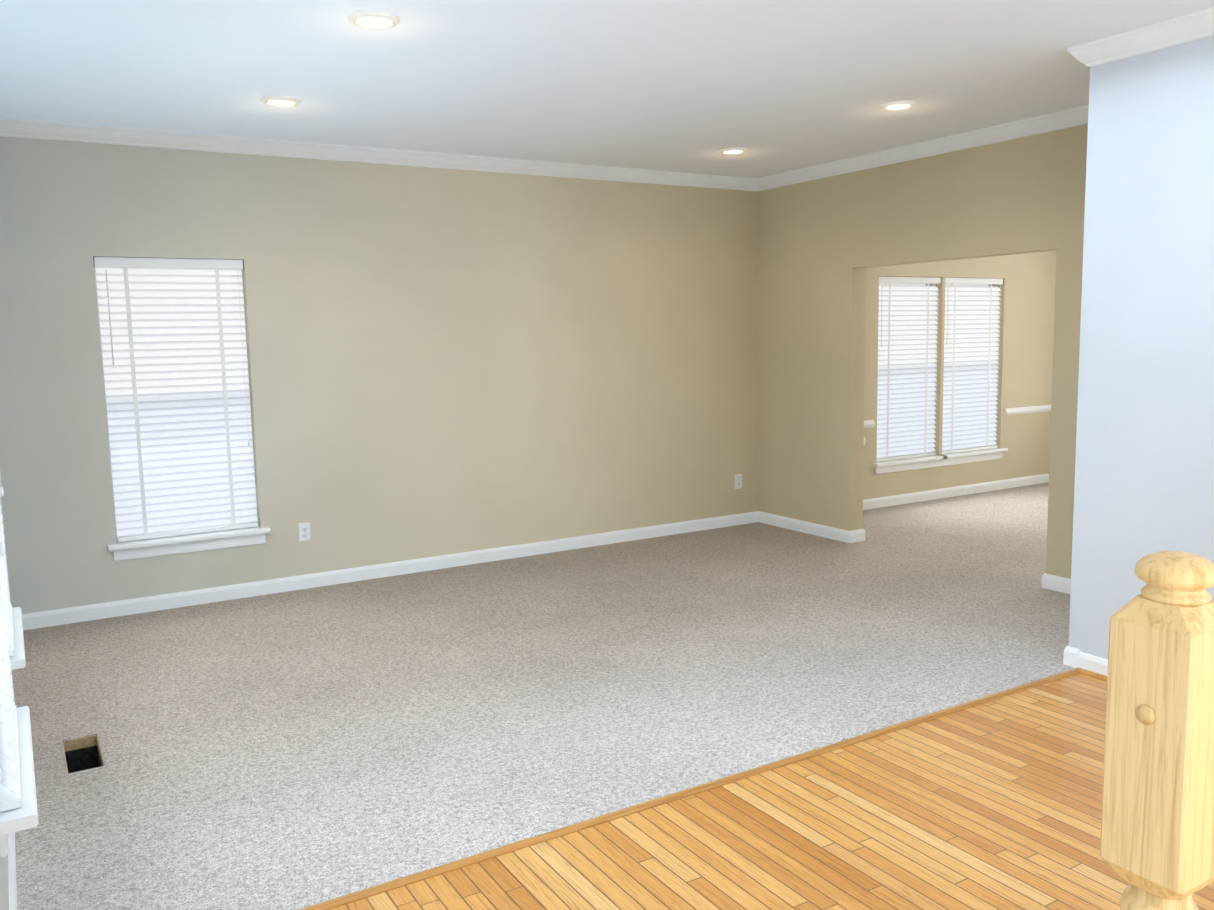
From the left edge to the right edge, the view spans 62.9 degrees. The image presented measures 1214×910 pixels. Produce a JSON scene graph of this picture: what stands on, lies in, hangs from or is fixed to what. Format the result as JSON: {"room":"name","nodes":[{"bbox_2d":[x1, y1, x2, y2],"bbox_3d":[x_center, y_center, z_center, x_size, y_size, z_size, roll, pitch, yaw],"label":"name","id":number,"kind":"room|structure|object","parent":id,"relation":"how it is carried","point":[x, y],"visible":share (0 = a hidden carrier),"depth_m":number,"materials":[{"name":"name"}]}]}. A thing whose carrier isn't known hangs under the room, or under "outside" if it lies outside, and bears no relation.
{"room":"empty living room","nodes":[
{"label":"empty living room","id":0,"kind":"room"},
{"bbox_2d":[0,854,8,909],"bbox_3d":[-0.978,0.056,1.291,0.160,2.740,9.565,-5,8,-31],"label":"wall","id":1,"kind":"structure","parent":0,"point":[4,891],"depth_m":2.47,"materials":[{"name":"beige paint"}]},
{"bbox_2d":[0,474,13,655],"bbox_3d":[-2.403,-0.095,3.855,0.060,1.609,0.758,-5,8,-31],"label":"window blind","id":2,"kind":"object","parent":1,"relation":"attached to","point":[7,604],"visible":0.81,"depth_m":3.74,"materials":[{"name":"plastic"}]},
{"bbox_2d":[0,524,20,811],"bbox_3d":[-1.671,0.036,2.657,0.060,1.609,0.758,-5,8,-31],"label":"window blind","id":3,"kind":"object","parent":1,"relation":"attached to","point":[10,793],"visible":1,"depth_m":2.48,"materials":[{"name":"plastic"}]},
{"bbox_2d":[8,832,16,909],"bbox_3d":[-0.877,1.359,1.495,0.014,0.100,9.245,-5,8,-31],"label":"baseboard","id":4,"kind":"structure","parent":1,"relation":"attached to","point":[11,836],"depth_m":2.81,"materials":[{"name":"white wood"}]},
{"bbox_2d":[9,607,25,669],"bbox_3d":[-2.406,0.758,3.946,0.155,0.099,0.860,-5,8,-31],"label":"window sill","id":5,"kind":"structure","parent":1,"relation":"attached to","point":[18,661],"depth_m":3.82,"materials":[{"name":"white wood"}]},
{"bbox_2d":[0,706,38,857],"bbox_3d":[-1.674,0.889,2.748,0.155,0.099,0.860,-5,8,-31],"label":"window sill","id":6,"kind":"structure","parent":1,"relation":"attached to","point":[24,816],"depth_m":2.52,"materials":[{"name":"white wood"}]},
{"bbox_2d":[0,136,757,613],"bbox_3d":[-1.034,-0.603,6.720,5.425,2.740,0.160,-5,8,-31],"label":"wall","id":7,"kind":"structure","parent":0,"point":[442,362],"depth_m":6.42,"materials":[{"name":"beige paint"}]},
{"bbox_2d":[93,260,257,541],"bbox_3d":[-2.532,-0.334,5.869,0.798,1.619,0.070,-5,8,-31],"label":"window","id":8,"kind":"structure","parent":7,"relation":"in","point":[115,380],"depth_m":5.71,"materials":[{"name":"plastic"}]},
{"bbox_2d":[93,257,257,541],"bbox_3d":[-2.498,-0.331,5.811,0.786,1.609,0.060,-5,8,-31],"label":"window blind","id":9,"kind":"object","parent":8,"relation":"attached to","point":[181,448],"visible":0.96,"depth_m":5.80,"materials":[{"name":"plastic"}]},
{"bbox_2d":[108,526,270,561],"bbox_3d":[-2.462,0.524,5.885,0.888,0.099,0.125,-5,8,-31],"label":"window sill","id":10,"kind":"structure","parent":7,"relation":"attached to","point":[156,547],"depth_m":5.84,"materials":[{"name":"white wood"}]},
{"bbox_2d":[298,522,310,541],"bbox_3d":[-1.893,0.482,6.214,0.070,0.115,0.008,-5,8,-31],"label":"electrical outlet","id":11,"kind":"object","parent":7,"relation":"attached to","point":[304,532],"visible":1,"depth_m":6.21,"materials":[{"name":"white plastic"}]},
{"bbox_2d":[0,117,757,191],"bbox_3d":[-1.019,-1.908,6.453,5.205,0.086,0.066,-5,8,-31],"label":"crown molding","id":12,"kind":"structure","parent":7,"relation":"attached to","point":[9,127],"depth_m":6.08,"materials":[{"name":"white wood"}]},
{"bbox_2d":[22,511,755,629],"bbox_3d":[-1.006,0.713,6.779,5.265,0.088,0.014,-5,8,-31],"label":"baseboard","id":13,"kind":"structure","parent":7,"relation":"attached to","point":[35,620],"depth_m":6.39,"materials":[{"name":"white wood"}]},
{"bbox_2d":[735,474,741,488],"bbox_3d":[1.057,0.213,7.988,0.070,0.115,0.008,-5,8,-31],"label":"electrical outlet","id":14,"kind":"object","parent":7,"relation":"attached to","point":[738,481],"visible":1,"depth_m":7.99,"materials":[{"name":"white plastic"}]},
{"bbox_2d":[10,482,1074,909],"bbox_3d":[1.583,0.862,6.366,9.620,0.212,3.750,-5,8,-31],"label":"floor carpet","id":15,"kind":"object","parent":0,"point":[298,748],"visible":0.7,"depth_m":4.38,"materials":[{"name":"grey carpet"}]},
{"bbox_2d":[62,735,104,773],"bbox_3d":[-2.005,1.245,3.815,0.124,0.203,0.360,-5,8,-31],"label":"vent duct","id":16,"kind":"object","parent":15,"relation":"in","point":[82,753],"visible":0.44,"depth_m":3.96,"materials":[{"name":"metal"}]},
{"bbox_2d":[0,0,1213,178],"bbox_3d":[3.034,-1.755,3.545,9.620,0.150,9.565,-5,8,-31],"label":"ceiling","id":17,"kind":"structure","parent":0,"point":[773,87],"depth_m":4.47,"materials":[{"name":"paint"}]},
{"bbox_2d":[261,96,300,106],"bbox_3d":[-1.609,-1.742,4.902,0.192,0.016,0.192,-5,8,-31],"label":"recessed light","id":18,"kind":"object","parent":17,"relation":"in","point":[280,101],"visible":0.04,"depth_m":4.88,"materials":[{"name":"white glass"}]},
{"bbox_2d":[347,11,399,29],"bbox_3d":[-0.866,-1.609,3.682,0.192,0.016,0.192,-5,8,-31],"label":"recessed light","id":19,"kind":"object","parent":17,"relation":"in","point":[375,20],"visible":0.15,"depth_m":3.66,"materials":[{"name":"white glass"}]},
{"bbox_2d":[718,147,747,154],"bbox_3d":[0.825,-1.985,6.492,0.192,0.016,0.192,-5,8,-31],"label":"recessed light","id":20,"kind":"object","parent":17,"relation":"in","point":[732,151],"depth_m":6.46,"materials":[{"name":"white glass"}]},
{"bbox_2d":[880,101,916,110],"bbox_3d":[1.545,-1.851,5.269,0.192,0.016,0.192,-5,8,-31],"label":"recessed light","id":21,"kind":"object","parent":17,"relation":"in","point":[896,105],"visible":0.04,"depth_m":5.24,"materials":[{"name":"white glass"}]},
{"bbox_2d":[329,673,1213,909],"bbox_3d":[1.865,1.518,0.981,4.467,0.200,5.815,-5,8,-31],"label":"floor","id":22,"kind":"structure","parent":0,"point":[995,804],"depth_m":3.07,"materials":[{"name":"brown wood"}]},
{"bbox_2d":[299,668,1078,909],"bbox_3d":[0.370,1.141,3.439,4.177,0.014,0.022,-5,8,-31],"label":"trim","id":23,"kind":"structure","parent":22,"relation":"on","point":[417,877],"depth_m":3.29,"materials":[{"name":"brown wood"}]},
{"bbox_2d":[1100,550,1213,909],"bbox_3d":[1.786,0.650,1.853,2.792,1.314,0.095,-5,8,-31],"label":"stair newel post","id":24,"kind":"object","parent":22,"relation":"on","point":[1157,838],"visible":1,"depth_m":1.07,"materials":[{"name":"brown wood"}]},
{"bbox_2d":[758,124,1087,578],"bbox_3d":[2.186,-0.643,6.511,0.130,2.740,3.532,-5,8,-31],"label":"wall","id":25,"kind":"structure","parent":0,"point":[824,243],"depth_m":7.03,"materials":[{"name":"beige paint"}]},
{"bbox_2d":[756,511,855,542],"bbox_3d":[1.514,0.553,7.674,0.014,0.088,1.009,-5,8,-31],"label":"baseboard","id":26,"kind":"structure","parent":25,"relation":"attached to","point":[833,533],"depth_m":7.62,"materials":[{"name":"white wood"}]},
{"bbox_2d":[863,271,865,467],"bbox_3d":[2.276,-0.642,6.492,0.004,2.740,3.407,-5,8,-31],"label":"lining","id":27,"kind":"object","parent":25,"relation":"attached to","point":[864,369],"visible":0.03,"depth_m":7.18,"materials":[{"name":"beige paint"}]},
{"bbox_2d":[756,105,1088,190],"bbox_3d":[2.100,-1.947,6.260,0.066,0.086,3.437,-5,8,-31],"label":"crown molding","id":28,"kind":"structure","parent":25,"relation":"attached to","point":[1078,116],"depth_m":6.27,"materials":[{"name":"white wood"}]},
{"bbox_2d":[1042,573,1070,593],"bbox_3d":[2.826,0.788,5.528,0.014,0.088,0.899,-5,8,-31],"label":"baseboard","id":29,"kind":"structure","parent":25,"relation":"attached to","point":[1051,582],"depth_m":5.82,"materials":[{"name":"white wood"}]},
{"bbox_2d":[863,251,1056,499],"bbox_3d":[3.072,-0.969,9.042,4.035,2.740,0.160,-5,8,-31],"label":"wall","id":30,"kind":"structure","parent":0,"point":[1026,328],"depth_m":9.38,"materials":[{"name":"beige paint"}]},
{"bbox_2d":[880,283,935,457],"bbox_3d":[2.604,-0.765,8.814,0.792,1.601,0.070,-5,8,-31],"label":"dining room window","id":31,"kind":"structure","parent":30,"relation":"in","point":[912,334],"depth_m":8.89,"materials":[{"name":"plastic"}]},
{"bbox_2d":[877,276,940,461],"bbox_3d":[2.639,-0.762,8.756,0.780,1.591,0.060,-5,8,-31],"label":"window blind","id":32,"kind":"object","parent":31,"relation":"attached to","point":[906,403],"visible":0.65,"depth_m":8.76,"materials":[{"name":"plastic"}]},
{"bbox_2d":[873,455,945,473],"bbox_3d":[2.674,0.084,8.829,0.882,0.099,0.125,-5,8,-31],"label":"window sill","id":33,"kind":"structure","parent":30,"relation":"attached to","point":[898,465],"depth_m":8.79,"materials":[{"name":"white wood"}]},
{"bbox_2d":[863,473,1048,509],"bbox_3d":[3.075,0.350,9.086,3.875,0.088,0.014,-5,8,-31],"label":"baseboard","id":34,"kind":"structure","parent":30,"relation":"attached to","point":[886,501],"depth_m":9.13,"materials":[{"name":"white wood"}]},
{"bbox_2d":[943,284,997,450],"bbox_3d":[3.324,-0.833,9.246,0.814,1.601,0.070,-5,8,-31],"label":"dining room window","id":35,"kind":"structure","parent":30,"relation":"in","point":[988,332],"depth_m":9.34,"materials":[{"name":"plastic"}]},
{"bbox_2d":[942,278,1002,453],"bbox_3d":[3.359,-0.830,9.189,0.802,1.591,0.060,-5,8,-31],"label":"window blind","id":36,"kind":"object","parent":35,"relation":"attached to","point":[970,385],"visible":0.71,"depth_m":9.19,"materials":[{"name":"plastic"}]},
{"bbox_2d":[939,448,1007,465],"bbox_3d":[3.394,0.017,9.261,0.904,0.099,0.125,-5,8,-31],"label":"window sill","id":37,"kind":"structure","parent":30,"relation":"attached to","point":[972,456],"depth_m":9.23,"materials":[{"name":"white wood"}]},
{"bbox_2d":[1069,36,1213,658],"bbox_3d":[3.631,-0.124,2.010,0.130,2.740,5.713,-5,8,-31],"label":"wall","id":38,"kind":"structure","parent":0,"point":[1144,474],"depth_m":4.13,"materials":[{"name":"paint"}]},
{"bbox_2d":[1063,645,1107,680],"bbox_3d":[3.585,1.191,2.133,0.030,0.100,5.727,-5,8,-31],"label":"baseboard","id":39,"kind":"structure","parent":38,"relation":"attached to","point":[1072,655],"depth_m":4.47,"materials":[{"name":"white wood"}]},
{"bbox_2d":[1067,7,1213,66],"bbox_3d":[3.504,-1.437,1.827,0.066,0.086,5.779,-5,8,-31],"label":"crown molding","id":40,"kind":"structure","parent":38,"relation":"attached to","point":[1172,32],"depth_m":3.99,"materials":[{"name":"white wood"}]},
{"bbox_3d":[4.792,-0.627,5.950,4.005,2.740,0.130,-5,8,-31],"label":"wall","id":41,"kind":"structure","parent":0,"visible":0},
{"bbox_2d":[864,420,874,427],"bbox_3d":[1.853,-0.227,8.269,1.038,0.064,0.024,-5,8,-31],"label":"trim","id":42,"kind":"structure","parent":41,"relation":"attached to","point":[869,423],"depth_m":8.50,"materials":[{"name":"white wood"}]},
{"bbox_2d":[1005,405,1050,414],"bbox_3d":[4.239,-0.450,9.703,1.056,0.064,0.024,-5,8,-31],"label":"trim","id":43,"kind":"structure","parent":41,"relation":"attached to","point":[1008,411],"depth_m":9.59,"materials":[{"name":"white wood"}]}
]}

